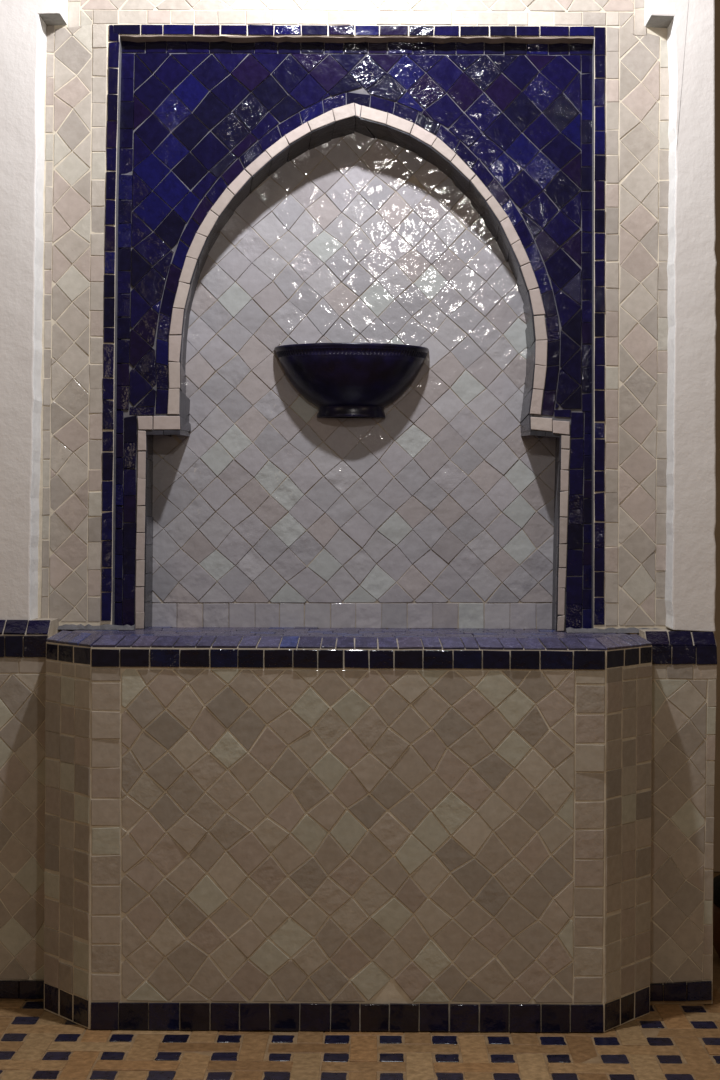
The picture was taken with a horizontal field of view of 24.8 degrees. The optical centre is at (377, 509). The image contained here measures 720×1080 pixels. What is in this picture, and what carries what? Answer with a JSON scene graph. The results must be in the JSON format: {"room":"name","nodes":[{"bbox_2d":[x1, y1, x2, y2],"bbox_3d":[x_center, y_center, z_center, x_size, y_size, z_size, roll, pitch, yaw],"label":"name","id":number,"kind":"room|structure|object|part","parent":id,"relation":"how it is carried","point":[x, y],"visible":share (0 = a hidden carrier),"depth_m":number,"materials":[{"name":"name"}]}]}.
{"room":"moroccan courtyard","nodes":[
{"label":"moroccan courtyard","id":0,"kind":"room"},
{"bbox_2d":[0,0,71,980],"bbox_3d":[-2.039,-0.421,4.316,2.449,3.297,0.387,0,0,0],"label":"wall","id":1,"kind":"structure","parent":0,"point":[23,23],"depth_m":4.17,"materials":[{"name":"paint"}]},
{"bbox_2d":[0,980,43,999],"bbox_3d":[-1.310,1.205,4.130,0.950,0.053,0.020,0,0,0],"label":"baseboard","id":2,"kind":"structure","parent":1,"relation":"attached to","point":[9,989],"depth_m":4.12,"materials":[{"name":"tile"}]},
{"bbox_2d":[58,624,134,629],"bbox_3d":[-0.755,0.303,4.260,0.242,0.014,0.024,0,0,0],"label":"trim","id":3,"kind":"structure","parent":1,"relation":"attached to","point":[66,626],"depth_m":4.26,"materials":[{"name":"grey tile"}]},
{"bbox_2d":[38,0,669,634],"bbox_3d":[-0.051,-0.387,4.360,1.836,3.252,0.200,0,0,0],"label":"wall","id":4,"kind":"structure","parent":0,"point":[636,78],"depth_m":4.27,"materials":[{"name":"beige tile"}]},
{"bbox_2d":[101,25,604,633],"bbox_3d":[-0.061,-0.470,4.370,1.311,1.594,0.220,0,0,0],"label":"niche","id":5,"kind":"object","parent":4,"relation":"attached to","point":[432,193],"visible":0.93,"depth_m":4.43,"materials":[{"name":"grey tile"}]},
{"bbox_3d":[-0.053,0.321,4.350,1.233,0.012,0.180,0,0,0],"label":"sill","id":6,"kind":"part","parent":5,"relation":"part of","materials":[{"name":"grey tile"}]},
{"bbox_2d":[274,343,428,417],"bbox_3d":[-0.072,-0.343,4.352,0.417,0.189,0.149,0,0,0],"label":"bowl","id":7,"kind":"object","parent":5,"relation":"attached to","point":[343,380],"visible":1,"depth_m":4.33,"materials":[{"name":"ceramic"}]},
{"bbox_3d":[-0.057,-0.382,4.453,1.172,1.400,0.054,0,0,0],"label":"panel","id":8,"kind":"part","parent":5,"relation":"part of","materials":[{"name":"beige tile"}]},
{"bbox_2d":[566,627,656,632],"bbox_3d":[0.623,0.312,4.260,0.266,0.014,0.024,0,0,0],"label":"trim","id":9,"kind":"structure","parent":4,"relation":"attached to","point":[631,629],"depth_m":4.26,"materials":[{"name":"grey tile"}]},
{"bbox_2d":[0,872,719,1079],"bbox_3d":[0.292,1.271,2.550,5.800,0.062,6.500,0,0,0],"label":"floor","id":10,"kind":"structure","parent":0,"point":[672,1041],"depth_m":3.75,"materials":[{"name":"tile"}]},
{"bbox_2d":[44,630,651,1032],"bbox_3d":[-0.074,0.772,4.075,1.499,0.936,0.367,0,0,0],"label":"fountain basin","id":11,"kind":"object","parent":10,"relation":"on","point":[245,830],"visible":1,"depth_m":3.90,"materials":[{"name":"beige tile"}]},
{"bbox_3d":[-0.756,1.201,3.976,0.008,0.064,0.198,0,0,-43],"label":"skirting","id":12,"kind":"part","parent":11,"relation":"part of","materials":[{"name":"tile"}]},
{"bbox_3d":[-0.754,0.770,3.976,0.010,0.796,0.202,0,0,-43],"label":"slanted panel","id":13,"kind":"part","parent":11,"relation":"part of","materials":[{"name":"beige tile"}]},
{"bbox_3d":[-0.073,1.207,3.899,1.219,0.067,0.015,0,0,0],"label":"skirting","id":14,"kind":"part","parent":11,"relation":"part of","materials":[{"name":"tile"}]},
{"bbox_3d":[-0.073,0.776,3.900,1.078,0.792,0.011,0,0,0],"label":"panel","id":15,"kind":"part","parent":11,"relation":"part of","materials":[{"name":"beige tile"}]},
{"bbox_3d":[0.605,1.210,3.976,0.009,0.064,0.195,0,0,42],"label":"skirting","id":16,"kind":"part","parent":11,"relation":"part of","materials":[{"name":"tile"}]},
{"bbox_3d":[0.607,0.776,3.976,0.009,0.795,0.198,0,0,42],"label":"slanted panel","id":17,"kind":"part","parent":11,"relation":"part of","materials":[{"name":"beige tile"}]},
{"bbox_2d":[713,875,719,957],"bbox_3d":[1.093,1.133,4.520,0.352,0.228,0.352,0,0,0],"label":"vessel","id":18,"kind":"object","parent":10,"relation":"on","point":[716,880],"visible":0.64,"depth_m":4.49,"materials":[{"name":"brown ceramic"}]},
{"bbox_3d":[1.094,1.054,4.520,0.348,0.070,0.348,0,0,0],"label":"lid","id":19,"kind":"part","parent":18,"relation":"part of","materials":[{"name":"black"}]},
{"bbox_2d":[630,0,719,871],"bbox_3d":[2.002,-0.298,5.725,2.400,3.100,0.150,0,0,0],"label":"wall","id":20,"kind":"structure","parent":0,"point":[716,843],"depth_m":5.65,"materials":[{"name":"beige paint"}]},
{"bbox_2d":[637,0,716,984],"bbox_3d":[0.766,-0.409,4.317,0.199,3.307,0.386,0,0,0],"label":"wall","id":21,"kind":"structure","parent":0,"point":[684,655],"depth_m":4.17,"materials":[{"name":"paint"}]},
{"bbox_2d":[650,980,711,1003],"bbox_3d":[0.751,1.215,4.130,0.180,0.059,0.020,0,0,0],"label":"baseboard","id":22,"kind":"structure","parent":21,"relation":"attached to","point":[697,992],"depth_m":4.12,"materials":[{"name":"tile"}]}
]}

